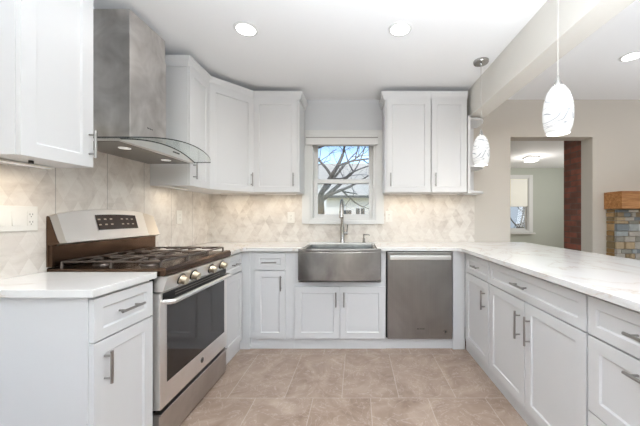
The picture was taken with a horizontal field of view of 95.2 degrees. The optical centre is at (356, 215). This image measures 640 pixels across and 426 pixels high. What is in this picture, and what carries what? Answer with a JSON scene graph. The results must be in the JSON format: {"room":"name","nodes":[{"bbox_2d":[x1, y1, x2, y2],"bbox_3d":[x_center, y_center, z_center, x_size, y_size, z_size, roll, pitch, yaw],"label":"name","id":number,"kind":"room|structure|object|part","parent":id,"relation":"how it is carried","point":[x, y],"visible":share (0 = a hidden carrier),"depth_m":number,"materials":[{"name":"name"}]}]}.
{"room":"kitchen","nodes":[
{"label":"kitchen","id":0,"kind":"room"},
{"bbox_2d":[179,339,527,425],"bbox_3d":[2.200,1.255,2.600,8.400,0.120,10.400,0,0,0],"label":"floor","id":1,"kind":"structure","parent":0,"point":[388,386],"depth_m":1.99,"materials":[{"name":"tile"}]},
{"bbox_2d":[0,280,152,425],"bbox_3d":[-1.277,0.753,1.286,0.586,0.883,0.333,0,0,0],"label":"base cabinet","id":2,"kind":"object","parent":1,"relation":"on","point":[64,361],"visible":0.94,"depth_m":1.12,"materials":[{"name":"white paint"}]},
{"bbox_2d":[0,272,156,297],"bbox_3d":[-1.290,0.296,1.279,0.571,0.030,0.358,0,0,0],"label":"countertop","id":3,"kind":"structure","parent":2,"relation":"on","point":[43,284],"depth_m":1.21,"materials":[{"name":"stone"}]},
{"bbox_3d":[-1.002,0.610,1.172,0.036,0.130,0.012,0,0,0],"label":"handle","id":4,"kind":"part","parent":2,"relation":"part of","materials":[{"name":"grey metal"}]},
{"bbox_3d":[-1.030,0.409,1.286,0.020,0.169,0.324,0,0,0],"label":"drawer","id":5,"kind":"part","parent":2,"relation":"part of","materials":[{"name":"white paint"}]},
{"bbox_3d":[-1.030,0.797,1.286,0.020,0.595,0.324,0,0,0],"label":"door","id":6,"kind":"part","parent":2,"relation":"part of","materials":[{"name":"white paint"}]},
{"bbox_3d":[-1.002,0.405,1.290,0.036,0.012,0.130,0,0,0],"label":"handle","id":7,"kind":"part","parent":2,"relation":"part of","materials":[{"name":"grey metal"}]},
{"bbox_2d":[46,209,231,425],"bbox_3d":[-1.252,0.577,1.847,0.644,1.237,0.758,0,0,0],"label":"gas range","id":8,"kind":"object","parent":1,"relation":"on","point":[189,315],"visible":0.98,"depth_m":1.69,"materials":[{"name":"silver metal"}]},
{"bbox_3d":[-1.541,0.130,1.470,0.066,0.261,0.003,0,0,0],"label":"plate","id":9,"kind":"part","parent":8,"relation":"part of","materials":[{"name":"brown metal"}]},
{"bbox_3d":[-1.558,0.205,1.847,0.026,0.109,0.754,0,0,0],"label":"backguard panel","id":10,"kind":"part","parent":8,"relation":"part of","materials":[{"name":"brown metal"}]},
{"bbox_3d":[-1.410,0.258,1.611,0.091,0.021,0.091,0,0,0],"label":"burner","id":11,"kind":"part","parent":8,"relation":"part of","materials":[{"name":"grey metal"}]},
{"bbox_2d":[47,250,230,276],"bbox_3d":[-1.269,0.284,1.847,0.606,0.046,0.758,0,0,0],"label":"cooktop","id":12,"kind":"object","parent":8,"relation":"in","point":[181,266],"depth_m":1.59,"materials":[{"name":"brown metal"}]},
{"bbox_3d":[-1.147,0.258,1.611,0.105,0.021,0.105,0,0,0],"label":"burner","id":13,"kind":"part","parent":8,"relation":"part of","materials":[{"name":"grey metal"}]},
{"bbox_3d":[-0.953,0.351,1.600,0.044,0.056,0.054,0,0,0],"label":"knob","id":14,"kind":"part","parent":8,"relation":"part of","materials":[{"name":"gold metal"}]},
{"bbox_3d":[-1.020,0.693,1.847,0.045,0.595,0.752,0,0,0],"label":"oven door","id":15,"kind":"part","parent":8,"relation":"part of","materials":[{"name":"metal"}]},
{"bbox_3d":[-1.018,1.097,1.847,0.049,0.172,0.752,0,0,0],"label":"storage drawer","id":16,"kind":"part","parent":8,"relation":"part of","materials":[{"name":"metal"}]},
{"bbox_3d":[-0.994,0.347,1.847,0.071,0.079,0.756,0,0,0],"label":"control panel","id":17,"kind":"part","parent":8,"relation":"part of","materials":[{"name":"metal"}]},
{"bbox_3d":[-0.953,0.351,1.720,0.044,0.056,0.054,0,0,0],"label":"knob","id":18,"kind":"part","parent":8,"relation":"part of","materials":[{"name":"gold metal"}]},
{"bbox_3d":[-0.969,0.443,1.847,0.059,0.027,0.725,0,0,0],"label":"handle","id":19,"kind":"part","parent":8,"relation":"part of","materials":[{"name":"metal"}]},
{"bbox_3d":[-0.953,0.351,1.925,0.044,0.056,0.054,0,0,0],"label":"knob","id":20,"kind":"part","parent":8,"relation":"part of","materials":[{"name":"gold metal"}]},
{"bbox_3d":[-0.953,0.351,2.075,0.044,0.056,0.054,0,0,0],"label":"knob","id":21,"kind":"part","parent":8,"relation":"part of","materials":[{"name":"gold metal"}]},
{"bbox_2d":[224,252,241,364],"bbox_3d":[-1.277,0.753,2.418,0.586,0.883,0.362,0,0,0],"label":"base cabinet","id":22,"kind":"object","parent":1,"relation":"on","point":[234,283],"visible":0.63,"depth_m":2.43,"materials":[{"name":"white paint"}]},
{"bbox_3d":[-1.030,0.405,2.409,0.020,0.153,0.334,0,0,0],"label":"drawer","id":23,"kind":"part","parent":22,"relation":"part of","materials":[{"name":"white paint"}]},
{"bbox_2d":[240,251,249,348],"bbox_3d":[-1.031,0.753,2.614,0.138,0.883,0.023,0,0,0],"label":"filler panel","id":24,"kind":"object","parent":1,"relation":"on","point":[245,342],"visible":0.43,"depth_m":2.60,"materials":[{"name":"white paint"}]},
{"bbox_2d":[250,251,293,348],"bbox_3d":[-0.762,0.753,2.832,0.395,0.883,0.566,0,0,0],"label":"base cabinet","id":25,"kind":"object","parent":1,"relation":"on","point":[271,272],"visible":0.88,"depth_m":2.59,"materials":[{"name":"white paint"}]},
{"bbox_3d":[-0.776,0.408,2.595,0.275,0.147,0.020,0,0,0],"label":"drawer","id":26,"kind":"part","parent":25,"relation":"part of","materials":[{"name":"white paint"}]},
{"bbox_3d":[-0.776,0.791,2.595,0.275,0.606,0.020,0,0,0],"label":"door","id":27,"kind":"part","parent":25,"relation":"part of","materials":[{"name":"white paint"}]},
{"bbox_2d":[294,251,385,348],"bbox_3d":[-0.153,0.753,2.832,0.822,0.883,0.566,0,0,0],"label":"base cabinet","id":28,"kind":"object","parent":1,"relation":"on","point":[327,314],"visible":0.94,"depth_m":2.59,"materials":[{"name":"white paint"}]},
{"bbox_3d":[-0.354,0.863,2.595,0.400,0.463,0.020,0,0,0],"label":"door","id":29,"kind":"part","parent":28,"relation":"part of","materials":[{"name":"white paint"}]},
{"bbox_3d":[-0.115,0.740,2.567,0.012,0.130,0.036,0,0,0],"label":"handle","id":30,"kind":"part","parent":28,"relation":"part of","materials":[{"name":"grey metal"}]},
{"bbox_3d":[0.051,0.863,2.595,0.400,0.463,0.020,0,0,0],"label":"door","id":31,"kind":"part","parent":28,"relation":"part of","materials":[{"name":"white paint"}]},
{"bbox_2d":[386,251,464,348],"bbox_3d":[0.613,0.753,2.618,0.709,0.883,0.035,0,0,0],"label":"filler panel","id":32,"kind":"object","parent":1,"relation":"on","point":[457,341],"visible":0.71,"depth_m":2.60,"materials":[{"name":"white paint"}]},
{"bbox_2d":[386,251,451,338],"bbox_3d":[0.560,0.706,2.822,0.593,0.786,0.535,0,0,0],"label":"dishwasher","id":33,"kind":"object","parent":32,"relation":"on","point":[418,283],"visible":0.99,"depth_m":2.58,"materials":[{"name":"grey metal"}]},
{"bbox_3d":[0.562,0.369,2.569,0.538,0.038,0.028,0,0,0],"label":"handle","id":34,"kind":"part","parent":33,"relation":"part of","materials":[{"name":"metal"}]},
{"bbox_2d":[465,253,492,381],"bbox_3d":[1.242,0.753,2.345,0.656,0.883,0.510,0,0,0],"label":"base cabinet","id":35,"kind":"object","parent":1,"relation":"on","point":[477,283],"visible":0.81,"depth_m":2.30,"materials":[{"name":"white paint"}]},
{"bbox_3d":[0.960,0.791,2.315,0.020,0.606,0.437,0,0,0],"label":"door","id":36,"kind":"part","parent":35,"relation":"part of","materials":[{"name":"white paint"}]},
{"bbox_3d":[0.960,0.405,2.315,0.020,0.153,0.437,0,0,0],"label":"drawer","id":37,"kind":"part","parent":35,"relation":"part of","materials":[{"name":"white paint"}]},
{"bbox_3d":[0.932,0.625,2.155,0.036,0.140,0.012,0,0,0],"label":"handle","id":38,"kind":"part","parent":35,"relation":"part of","materials":[{"name":"grey metal"}]},
{"bbox_2d":[489,262,590,425],"bbox_3d":[1.242,0.753,1.644,0.656,0.883,0.888,0,0,0],"label":"base cabinet","id":39,"kind":"object","parent":1,"relation":"on","point":[538,327],"visible":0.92,"depth_m":1.52,"materials":[{"name":"white paint"}]},
{"bbox_3d":[0.960,0.791,1.865,0.020,0.606,0.437,0,0,0],"label":"door","id":40,"kind":"part","parent":39,"relation":"part of","materials":[{"name":"white paint"}]},
{"bbox_3d":[0.932,0.635,1.693,0.036,0.160,0.012,0,0,0],"label":"handle","id":41,"kind":"part","parent":39,"relation":"part of","materials":[{"name":"grey metal"}]},
{"bbox_3d":[0.932,0.405,1.678,0.036,0.012,0.140,0,0,0],"label":"handle","id":42,"kind":"part","parent":39,"relation":"part of","materials":[{"name":"grey metal"}]},
{"bbox_3d":[0.932,0.635,1.596,0.036,0.160,0.012,0,0,0],"label":"handle","id":43,"kind":"part","parent":39,"relation":"part of","materials":[{"name":"grey metal"}]},
{"bbox_3d":[0.960,0.405,1.644,0.020,0.153,0.879,0,0,0],"label":"drawer","id":44,"kind":"part","parent":39,"relation":"part of","materials":[{"name":"white paint"}]},
{"bbox_3d":[0.960,0.791,1.423,0.020,0.606,0.437,0,0,0],"label":"door","id":45,"kind":"part","parent":39,"relation":"part of","materials":[{"name":"white paint"}]},
{"bbox_2d":[588,296,639,425],"bbox_3d":[1.242,0.753,0.818,0.656,0.883,0.760,0,0,0],"label":"base cabinet","id":46,"kind":"object","parent":1,"relation":"on","point":[614,329],"visible":0.97,"depth_m":1.08,"materials":[{"name":"white paint"}]},
{"bbox_2d":[169,242,639,311],"bbox_3d":[0.112,0.296,1.764,3.376,0.030,2.728,0,0,0],"label":"countertop","id":47,"kind":"structure","parent":46,"relation":"on","point":[613,279],"depth_m":1.83,"materials":[{"name":"stone"}]},
{"bbox_2d":[298,244,380,280],"bbox_3d":[-0.154,0.431,2.749,0.732,0.287,0.499,0,0,0],"label":"sink","id":48,"kind":"object","parent":47,"relation":"in","point":[316,262],"visible":1,"depth_m":2.51,"materials":[{"name":"metal"}]},
{"bbox_2d":[339,199,347,242],"bbox_3d":[-0.138,0.053,2.967,0.090,0.455,0.242,0,0,0],"label":"kitchen faucet","id":49,"kind":"object","parent":47,"relation":"on","point":[341,210],"visible":1,"depth_m":3.04,"materials":[{"name":"silver metal"}]},
{"bbox_3d":[-0.155,-0.029,2.976,0.031,0.291,0.198,0,0,0],"label":"spout","id":50,"kind":"part","parent":49,"relation":"part of","materials":[{"name":"silver metal"}]},
{"bbox_3d":[0.960,0.947,0.818,0.020,0.296,0.751,0,0,0],"label":"drawer","id":51,"kind":"part","parent":46,"relation":"part of","materials":[{"name":"white paint"}]},
{"bbox_3d":[0.960,0.405,0.818,0.020,0.153,0.751,0,0,0],"label":"drawer","id":52,"kind":"part","parent":46,"relation":"part of","materials":[{"name":"white paint"}]},
{"bbox_3d":[0.932,0.540,0.928,0.036,0.012,0.150,0,0,0],"label":"handle","id":53,"kind":"part","parent":46,"relation":"part of","materials":[{"name":"grey metal"}]},
{"bbox_3d":[0.932,0.405,0.928,0.036,0.012,0.150,0,0,0],"label":"handle","id":54,"kind":"part","parent":46,"relation":"part of","materials":[{"name":"grey metal"}]},
{"bbox_2d":[606,210,639,259],"bbox_3d":[3.496,0.564,3.061,1.622,1.262,0.134,0,0,0],"label":"stone fireplace","id":55,"kind":"object","parent":1,"relation":"on","point":[623,226],"visible":0.42,"depth_m":3.01,"materials":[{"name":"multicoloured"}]},
{"bbox_2d":[93,0,639,167],"bbox_3d":[2.200,-1.330,2.600,8.400,0.150,10.400,0,0,0],"label":"ceiling","id":56,"kind":"structure","parent":0,"point":[321,49],"depth_m":2.12,"materials":[{"name":"white paint"}]},
{"bbox_2d":[233,21,258,36],"bbox_3d":[-0.745,-1.251,1.946,0.160,0.006,0.160,0,0,0],"label":"recessed light","id":57,"kind":"object","parent":56,"relation":"in","point":[244,28],"visible":1,"depth_m":1.94,"materials":[{"name":"white paint"}]},
{"bbox_2d":[388,21,411,36],"bbox_3d":[0.289,-1.251,1.946,0.160,0.006,0.160,0,0,0],"label":"recessed light","id":58,"kind":"object","parent":56,"relation":"in","point":[400,28],"visible":1,"depth_m":1.94,"materials":[{"name":"white"}]},
{"bbox_2d":[472,57,489,165],"bbox_3d":[1.004,-0.833,2.348,0.133,0.844,0.133,0,0,26],"label":"pendant lamp","id":59,"kind":"object","parent":56,"relation":"hanging from","point":[481,148],"visible":1,"depth_m":2.30,"materials":[{"name":"white glass"}]},
{"bbox_3d":[1.004,-0.531,2.348,0.133,0.240,0.133,0,0,0],"label":"lamp shade","id":60,"kind":"part","parent":59,"relation":"part of","materials":[{"name":"white glass"}]},
{"bbox_2d":[522,156,539,161],"bbox_3d":[3.700,-1.204,6.160,0.240,0.099,0.240,0,0,0],"label":"flush ceiling light","id":61,"kind":"object","parent":56,"relation":"attached to","point":[528,158],"visible":1,"depth_m":6.06,"materials":[{"name":"silver metal"}]},
{"bbox_3d":[3.700,-1.194,6.160,0.200,0.079,0.200,0,0,0],"label":"lamp shade","id":62,"kind":"part","parent":61,"relation":"part of","materials":[{"name":"white glass"}]},
{"bbox_2d":[542,0,574,135],"bbox_3d":[1.004,-0.833,1.449,0.133,0.844,0.133,0,0,26],"label":"pendant lamp","id":63,"kind":"object","parent":56,"relation":"hanging from","point":[558,111],"visible":1,"depth_m":1.41,"materials":[{"name":"white glass"}]},
{"bbox_3d":[1.004,-0.953,1.449,0.004,0.533,0.004,0,0,0],"label":"cord","id":64,"kind":"part","parent":63,"relation":"part of","materials":[{"name":"grey plastic"}]},
{"bbox_3d":[1.004,-0.531,1.449,0.133,0.240,0.133,0,0,0],"label":"lamp shade","id":65,"kind":"part","parent":63,"relation":"part of","materials":[{"name":"white glass"}]},
{"bbox_2d":[618,50,639,61],"bbox_3d":[2.157,-1.251,2.275,0.160,0.006,0.160,0,0,0],"label":"recessed light","id":66,"kind":"object","parent":56,"relation":"in","point":[634,55],"visible":1,"depth_m":2.28,"materials":[{"name":"white"}]},
{"bbox_2d":[305,100,639,254],"bbox_3d":[2.308,-0.030,3.210,7.785,2.450,0.160,0,0,0],"label":"wall","id":67,"kind":"structure","parent":0,"point":[608,131],"depth_m":3.13,"materials":[{"name":"beige paint"}]},
{"bbox_2d":[253,91,307,193],"bbox_3d":[-0.768,-0.719,2.947,0.484,0.973,0.346,0,0,0],"label":"upper cabinet","id":68,"kind":"object","parent":67,"relation":"attached to","point":[279,116],"visible":0.99,"depth_m":2.82,"materials":[{"name":"white paint"}]},
{"bbox_3d":[-0.768,-1.170,2.954,0.484,0.070,0.321,0,0,0],"label":"crown molding","id":69,"kind":"part","parent":68,"relation":"part of","materials":[{"name":"white paint"}]},
{"bbox_2d":[211,194,474,241],"bbox_3d":[-0.156,0.018,3.126,2.842,0.526,0.008,0,0,0],"label":"tiled wall","id":70,"kind":"structure","parent":67,"relation":"attached to","point":[234,217],"depth_m":3.12,"materials":[{"name":"tile"}]},
{"bbox_2d":[287,212,293,222],"bbox_3d":[-0.710,0.015,3.117,0.075,0.118,0.008,0,0,0],"label":"outlet","id":71,"kind":"object","parent":70,"relation":"attached to","point":[290,215],"visible":1,"depth_m":3.12,"materials":[{"name":"white plastic"}]},
{"bbox_2d":[385,211,391,221],"bbox_3d":[0.342,0.005,3.117,0.075,0.118,0.008,0,0,0],"label":"outlet","id":72,"kind":"object","parent":70,"relation":"attached to","point":[388,214],"visible":1,"depth_m":3.12,"materials":[{"name":"white plastic"}]},
{"bbox_2d":[302,130,383,223],"bbox_3d":[-0.151,-0.416,3.180,0.878,1.010,0.160,0,0,0],"label":"window","id":73,"kind":"structure","parent":67,"relation":"in","point":[310,215],"depth_m":3.12,"materials":[{"name":"white paint"}]},
{"bbox_2d":[306,135,377,144],"bbox_3d":[-0.159,-0.808,3.083,0.762,0.103,0.030,0,0,0],"label":"roller blind","id":74,"kind":"object","parent":73,"relation":"attached to","point":[310,139],"visible":1,"depth_m":3.07,"materials":[{"name":"white fabric"}]},
{"bbox_3d":[-0.151,-0.401,3.191,0.712,0.909,0.138,0,0,0],"label":"frame","id":75,"kind":"part","parent":73,"relation":"part of","materials":[{"name":"white paint"}]},
{"bbox_3d":[-0.151,-0.591,3.235,0.652,0.467,0.030,0,0,0],"label":"sash","id":76,"kind":"part","parent":73,"relation":"part of","materials":[{"name":"white paint"}]},
{"bbox_3d":[-0.151,-0.189,3.195,0.652,0.427,0.030,0,0,0],"label":"sash","id":77,"kind":"part","parent":73,"relation":"part of","materials":[{"name":"white paint"}]},
{"bbox_2d":[379,91,431,193],"bbox_3d":[0.477,-0.719,2.947,0.482,0.973,0.346,0,0,0],"label":"upper cabinet","id":78,"kind":"object","parent":67,"relation":"attached to","point":[406,115],"visible":0.99,"depth_m":2.82,"materials":[{"name":"white paint"}]},
{"bbox_3d":[0.477,-1.170,2.954,0.482,0.070,0.321,0,0,0],"label":"crown molding","id":79,"kind":"part","parent":78,"relation":"part of","materials":[{"name":"white paint"}]},
{"bbox_2d":[390,194,421,194],"bbox_3d":[0.500,-0.224,2.975,0.340,0.008,0.030,0,0,0],"label":"light","id":80,"kind":"object","parent":78,"relation":"attached to","point":[390,194],"visible":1,"depth_m":2.97,"materials":[{"name":"white plastic"}]},
{"bbox_2d":[426,91,467,193],"bbox_3d":[0.896,-0.719,2.947,0.352,0.973,0.346,0,0,0],"label":"upper cabinet","id":81,"kind":"object","parent":67,"relation":"attached to","point":[448,108],"visible":0.94,"depth_m":2.82,"materials":[{"name":"white paint"}]},
{"bbox_3d":[0.896,-1.170,2.812,0.352,0.070,0.036,0,0,0],"label":"crown molding","id":82,"kind":"part","parent":81,"relation":"part of","materials":[{"name":"white paint"}]},
{"bbox_2d":[457,116,482,194],"bbox_3d":[1.177,-0.598,2.965,0.207,0.750,0.310,0,0,0],"label":"corner shelf unit","id":83,"kind":"object","parent":67,"relation":"attached to","point":[472,122],"visible":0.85,"depth_m":2.82,"materials":[{"name":"white paint"}]},
{"bbox_3d":[1.087,-0.598,2.965,0.026,0.750,0.310,0,0,0],"label":"panel","id":84,"kind":"part","parent":83,"relation":"part of","materials":[{"name":"white paint"}]},
{"bbox_3d":[1.175,-0.603,3.114,0.150,0.740,0.012,0,0,0],"label":"panel","id":85,"kind":"part","parent":83,"relation":"part of","materials":[{"name":"white paint"}]},
{"bbox_3d":[1.191,-0.235,2.963,0.180,0.022,0.287,0,0,0],"label":"shelf","id":86,"kind":"part","parent":83,"relation":"part of","materials":[{"name":"white paint"}]},
{"bbox_3d":[1.191,-0.950,2.963,0.180,0.022,0.287,0,0,0],"label":"shelf","id":87,"kind":"part","parent":83,"relation":"part of","materials":[{"name":"white paint"}]},
{"bbox_3d":[1.191,-0.490,2.963,0.180,0.022,0.287,0,0,0],"label":"shelf","id":88,"kind":"part","parent":83,"relation":"part of","materials":[{"name":"white paint"}]},
{"bbox_2d":[467,0,634,118],"bbox_3d":[1.185,-1.116,0.365,0.154,0.278,5.530,0,0,0],"label":"beam","id":89,"kind":"structure","parent":67,"relation":"attached to","point":[533,50],"depth_m":1.82,"materials":[{"name":"white paint"}]},
{"bbox_2d":[604,191,639,208],"bbox_3d":[3.501,-0.163,3.022,1.678,0.179,0.213,0,0,0],"label":"mantel","id":90,"kind":"object","parent":67,"relation":"attached to","point":[618,199],"visible":1,"depth_m":2.92,"materials":[{"name":"brown wood"}]},
{"bbox_2d":[510,168,563,247],"bbox_3d":[3.750,-0.030,7.675,4.900,2.450,0.150,0,0,0],"label":"wall","id":91,"kind":"structure","parent":0,"point":[548,183],"depth_m":7.60,"materials":[{"name":"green paint"}]},
{"bbox_2d":[510,175,535,233],"bbox_3d":[4.090,-0.302,7.630,1.100,1.545,0.200,0,0,0],"label":"window","id":92,"kind":"structure","parent":91,"relation":"in","point":[528,210],"depth_m":7.58,"materials":[{"name":"white paint"}]},
{"bbox_3d":[4.090,0.037,7.665,0.760,0.655,0.030,0,0,0],"label":"sash","id":93,"kind":"part","parent":92,"relation":"part of","materials":[{"name":"white paint"}]},
{"bbox_2d":[510,179,526,205],"bbox_3d":[4.090,-0.609,7.615,0.750,0.713,0.020,0,0,0],"label":"window shade","id":94,"kind":"object","parent":92,"relation":"attached to","point":[518,187],"visible":0.64,"depth_m":7.61,"materials":[{"name":"white fabric"}]},
{"bbox_3d":[4.090,-0.300,7.665,0.820,1.390,0.130,0,0,0],"label":"frame","id":95,"kind":"part","parent":92,"relation":"part of","materials":[{"name":"white paint"}]},
{"bbox_2d":[564,141,580,250],"bbox_3d":[3.072,-0.029,3.430,1.055,2.448,0.276,0,0,0],"label":"brick pillar","id":96,"kind":"structure","parent":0,"point":[572,149],"depth_m":3.42,"materials":[{"name":"red brick"}]},
{"bbox_3d":[-1.660,-0.030,0.445,0.150,2.450,5.690,0,0,0],"label":"wall","id":97,"kind":"structure","parent":0,"visible":0},
{"bbox_2d":[0,150,210,279],"bbox_3d":[-1.581,-0.137,1.661,0.008,0.836,2.922,0,0,0],"label":"tiled wall","id":98,"kind":"structure","parent":97,"relation":"attached to","point":[113,182],"depth_m":1.74,"materials":[{"name":"tile"}]},
{"bbox_2d":[0,205,37,231],"bbox_3d":[-1.571,0.012,1.335,0.010,0.118,0.185,0,0,0],"label":"switch plate","id":99,"kind":"object","parent":98,"relation":"attached to","point":[12,218],"visible":1,"depth_m":1.34,"materials":[{"name":"white plastic"}]},
{"bbox_2d":[27,211,34,225],"bbox_3d":[-1.569,0.012,1.397,0.002,0.068,0.033,0,0,0],"label":"socket","id":100,"kind":"object","parent":99,"relation":"attached to","point":[30,214],"depth_m":1.40,"materials":[{"name":"white plastic"}]},
{"bbox_2d":[0,0,96,167],"bbox_3d":[-1.409,-0.719,1.228,0.349,0.973,0.343,0,0,0],"label":"upper cabinet","id":101,"kind":"object","parent":98,"relation":"attached to","point":[46,46],"visible":1,"depth_m":1.20,"materials":[{"name":"white paint"}]},
{"bbox_2d":[0,159,53,168],"bbox_3d":[-1.445,-0.224,1.250,0.030,0.008,0.240,0,0,0],"label":"light","id":102,"kind":"object","parent":101,"relation":"attached to","point":[1,160],"visible":1,"depth_m":1.25,"materials":[{"name":"white plastic"}]},
{"bbox_3d":[-1.252,-0.340,1.376,0.036,0.130,0.012,0,0,0],"label":"handle","id":103,"kind":"part","parent":101,"relation":"part of","materials":[{"name":"grey metal"}]},
{"bbox_2d":[177,210,181,223],"bbox_3d":[-1.572,0.010,2.570,0.008,0.118,0.075,0,0,0],"label":"outlet","id":104,"kind":"object","parent":98,"relation":"attached to","point":[179,213],"visible":1,"depth_m":2.56,"materials":[{"name":"white plastic"}]},
{"bbox_2d":[150,55,210,188],"bbox_3d":[-1.404,-0.719,2.337,0.340,0.973,0.335,0,0,0],"label":"upper cabinet","id":105,"kind":"object","parent":98,"relation":"attached to","point":[187,82],"visible":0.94,"depth_m":2.21,"materials":[{"name":"white paint"}]},
{"bbox_3d":[-1.412,-1.170,2.334,0.316,0.070,0.330,0,0,0],"label":"crown molding","id":106,"kind":"part","parent":105,"relation":"part of","materials":[{"name":"white paint"}]},
{"bbox_3d":[-1.252,-0.350,2.250,0.036,0.130,0.012,0,0,0],"label":"handle","id":107,"kind":"part","parent":105,"relation":"part of","materials":[{"name":"grey metal"}]},
{"bbox_3d":[-1.280,-0.685,2.354,0.020,0.906,0.294,0,0,0],"label":"door","id":108,"kind":"part","parent":105,"relation":"part of","materials":[{"name":"white paint"}]},
{"bbox_2d":[177,76,258,193],"bbox_3d":[-1.280,-0.719,2.802,0.590,0.973,0.636,0,0,0],"label":"upper cabinet","id":109,"kind":"object","parent":98,"relation":"attached to","point":[231,105],"visible":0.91,"depth_m":2.65,"materials":[{"name":"white paint"}]},
{"bbox_3d":[-1.137,-1.170,2.657,0.036,0.070,0.426,0,0,41],"label":"crown molding","id":110,"kind":"part","parent":109,"relation":"part of","materials":[{"name":"white paint"}]},
{"bbox_3d":[-1.143,-0.685,2.662,0.020,0.906,0.415,0,0,41],"label":"door","id":111,"kind":"part","parent":109,"relation":"part of","materials":[{"name":"white paint"}]},
{"bbox_2d":[93,9,210,163],"bbox_3d":[-1.310,-0.796,1.843,0.530,0.818,0.707,0,0,0],"label":"range hood","id":112,"kind":"object","parent":97,"relation":"attached to","point":[129,65],"visible":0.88,"depth_m":1.69,"materials":[{"name":"metal"}]},
{"bbox_3d":[-1.405,-0.391,1.843,0.310,0.003,0.647,0,0,0],"label":"filter panel","id":113,"kind":"part","parent":112,"relation":"part of","materials":[{"name":"silver metal"}]},
{"bbox_2d":[93,139,193,163],"bbox_3d":[-1.390,-0.419,1.843,0.370,0.052,0.683,0,0,0],"label":"hood","id":114,"kind":"object","parent":112,"relation":"attached to","point":[141,150],"depth_m":1.78,"materials":[{"name":"silver glass"}]},
{"label":"outside","id":115,"kind":"structure","parent":0,"visible":0},
{"bbox_3d":[0.000,1.845,49.100,120.000,0.100,81.800,0,0,0],"label":"ground","id":116,"kind":"structure","parent":115,"visible":0},
{"bbox_2d":[318,146,368,213],"bbox_3d":[-1.133,-1.981,8.809,8.967,7.573,7.722,0,0,-20],"label":"bare tree","id":117,"kind":"object","parent":116,"relation":"on","point":[321,197],"visible":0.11,"depth_m":9.61,"materials":[{"name":"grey plant"}]},
{"bbox_2d":[318,164,368,213],"bbox_3d":[-0.500,-2.580,38.440,10.800,8.750,10.120,0,0,0],"label":"house","id":118,"kind":"structure","parent":116,"relation":"on","point":[321,170],"depth_m":36.68,"materials":[{"name":"white"}]},
{"bbox_2d":[321,172,368,213],"bbox_3d":[0.150,-0.730,21.440,4.900,5.050,8.120,0,0,0],"label":"house","id":119,"kind":"structure","parent":116,"relation":"on","point":[332,206],"depth_m":18.00,"materials":[{"name":"white"}]},
{"bbox_3d":[0.200,-0.055,17.932,0.540,0.840,0.014,0,0,0],"label":"pane","id":120,"kind":"part","parent":119,"relation":"part of","materials":[{"name":"grey glass"}]},
{"bbox_2d":[510,207,523,227],"bbox_3d":[13.750,-1.180,23.440,7.300,5.950,8.120,0,0,0],"label":"house","id":121,"kind":"structure","parent":116,"relation":"on","point":[515,212],"depth_m":20.00,"materials":[{"name":"grey"}]},
{"bbox_2d":[510,207,523,227],"bbox_3d":[6.458,-0.327,10.706,3.958,4.256,2.589,0,0,9],"label":"bare tree","id":122,"kind":"object","parent":116,"relation":"on","point":[521,225],"visible":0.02,"depth_m":10.90,"materials":[{"name":"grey plant"}]}
]}

